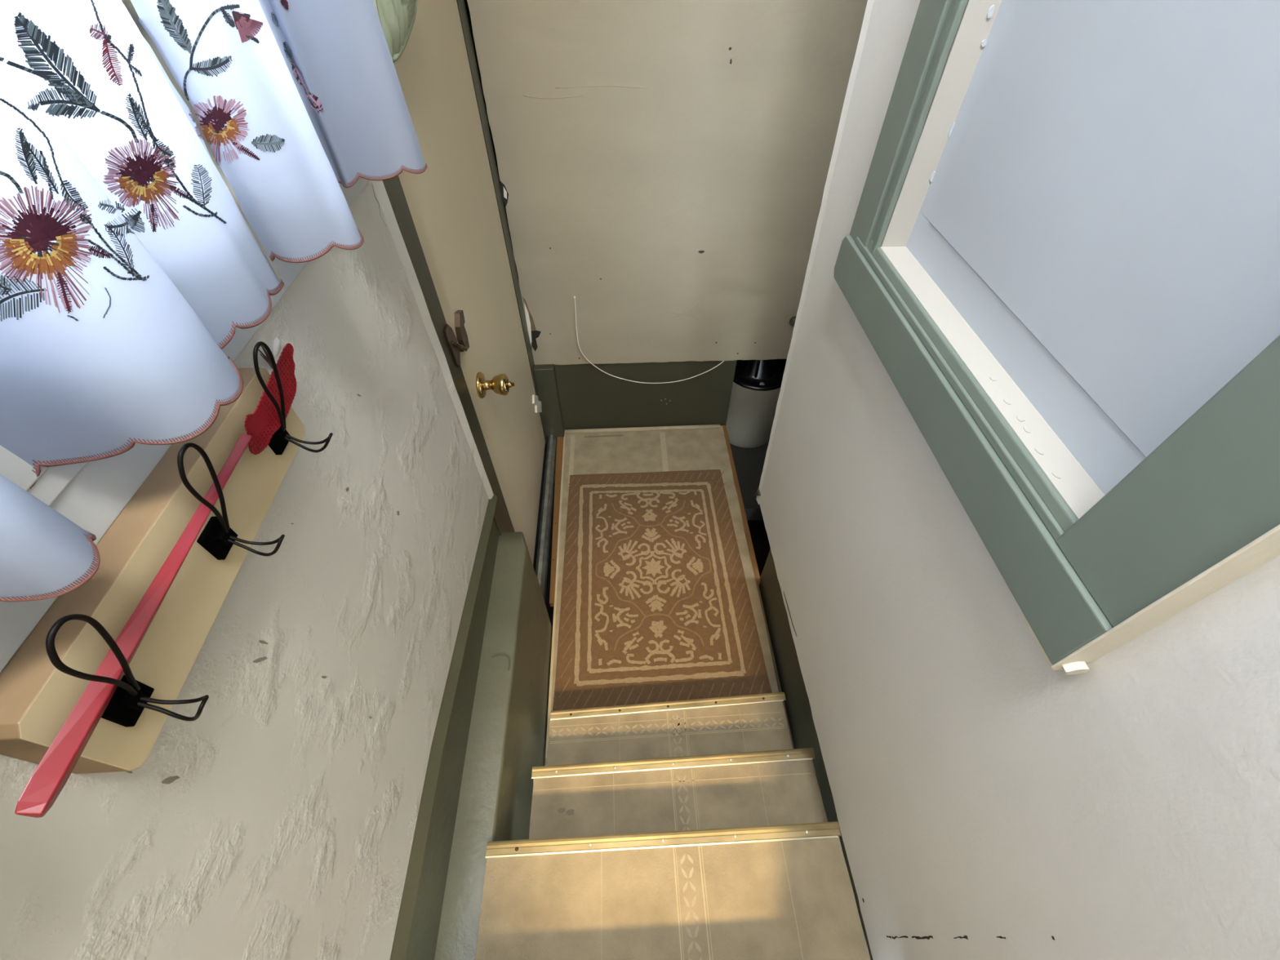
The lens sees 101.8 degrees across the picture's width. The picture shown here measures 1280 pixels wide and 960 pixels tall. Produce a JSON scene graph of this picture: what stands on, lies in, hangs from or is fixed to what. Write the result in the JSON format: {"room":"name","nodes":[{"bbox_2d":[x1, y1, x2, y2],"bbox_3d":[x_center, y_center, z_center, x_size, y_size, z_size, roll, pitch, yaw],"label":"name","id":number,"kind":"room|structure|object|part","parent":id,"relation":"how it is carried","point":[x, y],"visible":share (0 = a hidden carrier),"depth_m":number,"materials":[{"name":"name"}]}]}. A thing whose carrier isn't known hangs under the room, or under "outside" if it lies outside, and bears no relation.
{"room":"stairwell","nodes":[
{"label":"stairwell","id":0,"kind":"room"},
{"bbox_2d":[0,180,493,959],"bbox_3d":[-0.375,0.445,-0.513,0.107,2.390,3.096,-2,50,-2],"label":"wall","id":1,"kind":"structure","parent":0,"point":[277,822],"depth_m":0.59,"materials":[{"name":"beige paint"}]},
{"bbox_2d":[0,341,333,773],"bbox_3d":[-0.325,0.028,0.390,0.092,0.139,0.314,-2,50,-2],"label":"coat rack","id":2,"kind":"object","parent":1,"relation":"attached to","point":[44,680],"visible":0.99,"depth_m":0.35,"materials":[{"name":"brown wood"}]},
{"bbox_3d":[-0.324,0.140,0.331,0.012,0.027,0.024,-2,50,-2],"label":"hook plate","id":3,"kind":"part","parent":2,"relation":"part of","materials":[{"name":"black metal"}]},
{"bbox_2d":[14,342,297,817],"bbox_3d":[-0.323,0.026,0.384,0.009,0.042,0.375,-3,50,-2],"label":"fly swatter","id":4,"kind":"object","parent":2,"relation":"on","point":[53,771],"visible":0.98,"depth_m":0.33,"materials":[{"name":"red plastic"}]},
{"bbox_3d":[-0.320,0.070,0.354,0.009,0.019,0.270,-3,50,-2],"label":"handle","id":5,"kind":"part","parent":4,"relation":"part of","materials":[{"name":"red plastic"}]},
{"bbox_3d":[-0.330,0.046,0.411,0.012,0.027,0.024,-2,50,-2],"label":"hook plate","id":6,"kind":"part","parent":2,"relation":"part of","materials":[{"name":"black metal"}]},
{"bbox_3d":[-0.336,-0.041,0.484,0.012,0.027,0.024,-2,50,-2],"label":"hook plate","id":7,"kind":"part","parent":2,"relation":"part of","materials":[{"name":"black metal"}]},
{"bbox_2d":[0,177,369,672],"bbox_3d":[-0.362,0.110,0.211,0.021,0.127,1.542,-2,50,-2],"label":"trim","id":8,"kind":"structure","parent":1,"relation":"attached to","point":[91,495],"depth_m":0.34,"materials":[{"name":"white paint"}]},
{"bbox_2d":[257,345,272,368],"bbox_3d":[-0.371,-0.119,0.522,0.008,0.043,0.026,-31,56,-23],"label":"wall anchor","id":9,"kind":"object","parent":1,"relation":"attached to","point":[266,357],"visible":0.56,"depth_m":0.52,"materials":[{"name":"white plastic"}]},
{"bbox_2d":[390,493,498,959],"bbox_3d":[-0.365,1.246,0.437,0.101,0.275,3.100,-2,50,-2],"label":"trim","id":10,"kind":"structure","parent":1,"relation":"attached to","point":[417,927],"depth_m":1.00,"materials":[{"name":"green paint"}]},
{"bbox_2d":[382,175,515,535],"bbox_3d":[-0.456,-0.528,0.776,0.094,3.100,0.130,-2,50,-2],"label":"trim","id":11,"kind":"structure","parent":1,"relation":"attached to","point":[393,186],"depth_m":1.06,"materials":[{"name":"green paint"}]},
{"bbox_2d":[393,0,545,564],"bbox_3d":[-0.408,-0.612,1.387,0.125,2.225,0.860,-2,50,-2],"label":"door","id":12,"kind":"structure","parent":1,"relation":"in","point":[452,204],"depth_m":1.33,"materials":[{"name":"beige paint"}]},
{"bbox_2d":[373,0,417,62],"bbox_3d":[-0.380,-0.773,0.843,0.024,0.108,0.308,-2,50,-2],"label":"hanging cloth","id":13,"kind":"object","parent":12,"relation":"hanging from","point":[397,18],"visible":0.81,"depth_m":0.80,"materials":[{"name":"fabric"}]},
{"bbox_3d":[-0.408,-0.293,1.139,0.005,0.106,0.053,-2,50,-2],"label":"latch plate","id":14,"kind":"part","parent":12,"relation":"part of","materials":[{"name":"brown metal"}]},
{"bbox_3d":[-0.385,-0.250,1.370,0.074,0.070,0.070,-2,50,-2],"label":"knob","id":15,"kind":"part","parent":12,"relation":"part of","materials":[{"name":"gold metal"}]},
{"bbox_2d":[464,0,555,595],"bbox_3d":[-0.575,-0.953,1.660,0.060,3.900,1.950,-2,50,-2],"label":"wall","id":16,"kind":"structure","parent":0,"point":[465,1],"depth_m":2.38,"materials":[{"name":"paint"}]},
{"bbox_2d":[434,532,552,959],"bbox_3d":[-0.331,1.760,1.036,0.165,1.345,3.085,-2,50,-2],"label":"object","id":17,"kind":"structure","parent":16,"relation":"attached to","point":[508,732],"depth_m":1.24,"materials":[{"name":"green paint"}]},
{"bbox_2d":[535,434,556,602],"bbox_3d":[-0.404,0.133,2.245,0.042,0.042,0.894,-2,50,-2],"label":"door sill","id":18,"kind":"structure","parent":16,"relation":"attached to","point":[542,559],"depth_m":2.21,"materials":[{"name":"metal"}]},
{"bbox_2d":[545,466,770,626],"bbox_3d":[0.289,1.434,2.257,2.600,0.100,5.300,-2,50,-2],"label":"floor","id":19,"kind":"structure","parent":0,"point":[759,537],"depth_m":3.07,"materials":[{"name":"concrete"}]},
{"bbox_2d":[466,0,867,364],"bbox_3d":[0.372,-1.427,1.277,1.675,2.707,0.092,-2,50,-2],"label":"wall","id":20,"kind":"structure","parent":0,"point":[664,165],"depth_m":1.66,"materials":[{"name":"beige paint"}]},
{"bbox_2d":[456,0,546,444],"bbox_3d":[-0.500,-1.200,1.345,0.090,3.100,0.087,-2,50,-2],"label":"trim","id":21,"kind":"structure","parent":20,"relation":"attached to","point":[460,3],"depth_m":1.63,"materials":[{"name":"green paint"}]},
{"bbox_2d":[533,364,564,437],"bbox_3d":[-0.432,-0.357,2.394,0.123,0.409,0.047,-2,50,-2],"label":"trim","id":22,"kind":"structure","parent":20,"relation":"attached to","point":[545,374],"depth_m":2.35,"materials":[{"name":"green paint"}]},
{"bbox_2d":[554,360,737,429],"bbox_3d":[0.006,-0.221,2.653,0.843,1.035,0.039,-2,50,-2],"label":"baseboard","id":23,"kind":"structure","parent":20,"relation":"attached to","point":[590,397],"depth_m":2.42,"materials":[{"name":"green paint"}]},
{"bbox_2d":[573,296,724,383],"bbox_3d":[0.061,-0.580,2.180,0.640,0.432,0.024,-3,50,-2],"label":"cable","id":24,"kind":"object","parent":20,"relation":"attached to","point":[574,296],"visible":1,"depth_m":2.29,"materials":[{"name":"white plastic"}]},
{"bbox_2d":[789,315,795,326],"bbox_3d":[0.633,-0.648,2.129,0.044,0.044,0.025,-2,50,-2],"label":"peg","id":25,"kind":"object","parent":20,"relation":"attached to","point":[792,321],"visible":0.55,"depth_m":2.12,"materials":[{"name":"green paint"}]},
{"bbox_2d":[754,0,1279,959],"bbox_3d":[0.471,0.371,-0.350,0.108,2.547,3.337,-2,50,-2],"label":"wall","id":26,"kind":"structure","parent":0,"point":[992,802],"depth_m":0.62,"materials":[{"name":"beige paint"}]},
{"bbox_2d":[758,548,872,959],"bbox_3d":[0.562,1.664,1.073,0.060,1.410,3.195,-2,50,-2],"label":"baseboard","id":27,"kind":"structure","parent":26,"relation":"attached to","point":[797,707],"depth_m":1.67,"materials":[{"name":"green paint"}]},
{"bbox_2d":[848,0,968,254],"bbox_3d":[0.352,-0.676,0.442,0.024,1.008,0.097,-2,50,-2],"label":"trim","id":28,"kind":"structure","parent":26,"relation":"attached to","point":[936,23],"depth_m":0.67,"materials":[{"name":"green paint"}]},
{"bbox_2d":[833,235,1113,664],"bbox_3d":[0.362,-0.127,0.644,0.029,0.096,0.682,-2,50,-2],"label":"trim","id":29,"kind":"structure","parent":26,"relation":"attached to","point":[1017,513],"depth_m":0.55,"materials":[{"name":"green paint"}]},
{"bbox_2d":[880,0,1279,519],"bbox_3d":[0.395,-0.461,0.248,0.062,0.984,0.551,-2,50,-2],"label":"window","id":30,"kind":"structure","parent":26,"relation":"in","point":[1086,211],"depth_m":0.46,"materials":[{"name":"white glass"}]},
{"bbox_3d":[0.411,-0.454,0.242,0.018,0.984,0.531,-2,50,-2],"label":"frame","id":31,"kind":"part","parent":30,"relation":"part of","materials":[{"name":"green wood"}]},
{"bbox_2d":[1024,524,1279,674],"bbox_3d":[0.377,-0.190,0.072,0.030,1.066,0.054,-2,50,-2],"label":"trim","id":32,"kind":"structure","parent":26,"relation":"attached to","point":[1266,547],"depth_m":0.36,"materials":[{"name":"beige paint"}]},
{"bbox_2d":[1055,334,1279,626],"bbox_3d":[0.378,-0.233,0.056,0.024,0.986,0.084,-2,50,-2],"label":"trim","id":33,"kind":"structure","parent":26,"relation":"attached to","point":[1211,489],"depth_m":0.35,"materials":[{"name":"green paint"}]},
{"bbox_3d":[0.107,1.940,-0.443,0.960,0.068,2.700,-2,50,-2],"label":"floor","id":34,"kind":"structure","parent":0,"visible":0},
{"bbox_2d":[475,424,871,959],"bbox_3d":[0.081,0.409,1.438,0.816,0.977,2.495,-2,50,-2],"label":"staircase","id":35,"kind":"structure","parent":34,"relation":"on","point":[697,828],"depth_m":1.04,"materials":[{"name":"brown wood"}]},
{"bbox_2d":[549,436,563,606],"bbox_3d":[-0.364,0.137,2.262,0.030,0.032,0.885,-3,50,-2],"label":"threshold strip","id":36,"kind":"object","parent":35,"relation":"on","point":[559,439],"visible":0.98,"depth_m":2.23,"materials":[{"name":"brown metal"}]},
{"bbox_2d":[552,469,772,711],"bbox_3d":[0.056,0.364,2.030,0.731,0.029,1.060,-2,50,-2],"label":"rug","id":37,"kind":"object","parent":35,"relation":"on","point":[656,606],"visible":0.98,"depth_m":1.97,"materials":[{"name":"brown fabric"}]},
{"bbox_3d":[-0.310,-0.260,-0.190,0.015,0.015,1.380,-2,50,-2],"label":"curtain rod","id":38,"kind":"object","parent":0,"visible":0},
{"bbox_2d":[0,0,427,602],"bbox_3d":[-0.315,-0.087,0.029,0.101,0.550,1.239,0,50,0],"label":"curtain","id":39,"kind":"object","parent":38,"relation":"hanging from","point":[158,158],"visible":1,"depth_m":0.32,"materials":[{"name":"white fabric"}]},
{"bbox_3d":[0.401,-1.681,2.274,2.060,3.900,0.060,-2,50,-2],"label":"wall","id":40,"kind":"structure","parent":0,"visible":0},
{"bbox_2d":[729,442,768,520],"bbox_3d":[0.906,-0.294,2.958,0.955,0.100,1.180,-2,50,-2],"label":"step","id":41,"kind":"structure","parent":40,"relation":"attached to","point":[748,463],"depth_m":2.67,"materials":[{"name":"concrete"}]},
{"bbox_2d":[725,359,786,448],"bbox_3d":[0.585,-0.520,2.613,0.332,0.720,0.332,-2,50,-2],"label":"canister","id":42,"kind":"object","parent":41,"relation":"on","point":[757,384],"visible":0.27,"depth_m":2.55,"materials":[{"name":"grey plastic"}]},
{"bbox_3d":[0.488,-0.611,2.442,0.013,0.260,0.013,-20,53,-16],"label":"post","id":43,"kind":"part","parent":42,"relation":"part of","materials":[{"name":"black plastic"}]},
{"bbox_3d":[0.585,-0.418,2.733,0.330,0.405,0.330,-2,50,-2],"label":"tank","id":44,"kind":"part","parent":42,"relation":"part of","materials":[{"name":"grey ceramic"}]},
{"bbox_3d":[0.553,-0.566,2.403,0.013,0.260,0.013,15,51,13],"label":"post","id":45,"kind":"part","parent":42,"relation":"part of","materials":[{"name":"black plastic"}]},
{"bbox_3d":[0.625,-0.569,2.405,0.013,0.260,0.013,-20,53,-16],"label":"post","id":46,"kind":"part","parent":42,"relation":"part of","materials":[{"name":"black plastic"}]},
{"bbox_3d":[0.685,-0.619,2.448,0.013,0.260,0.013,-20,53,-16],"label":"post","id":47,"kind":"part","parent":42,"relation":"part of","materials":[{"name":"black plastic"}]}
]}

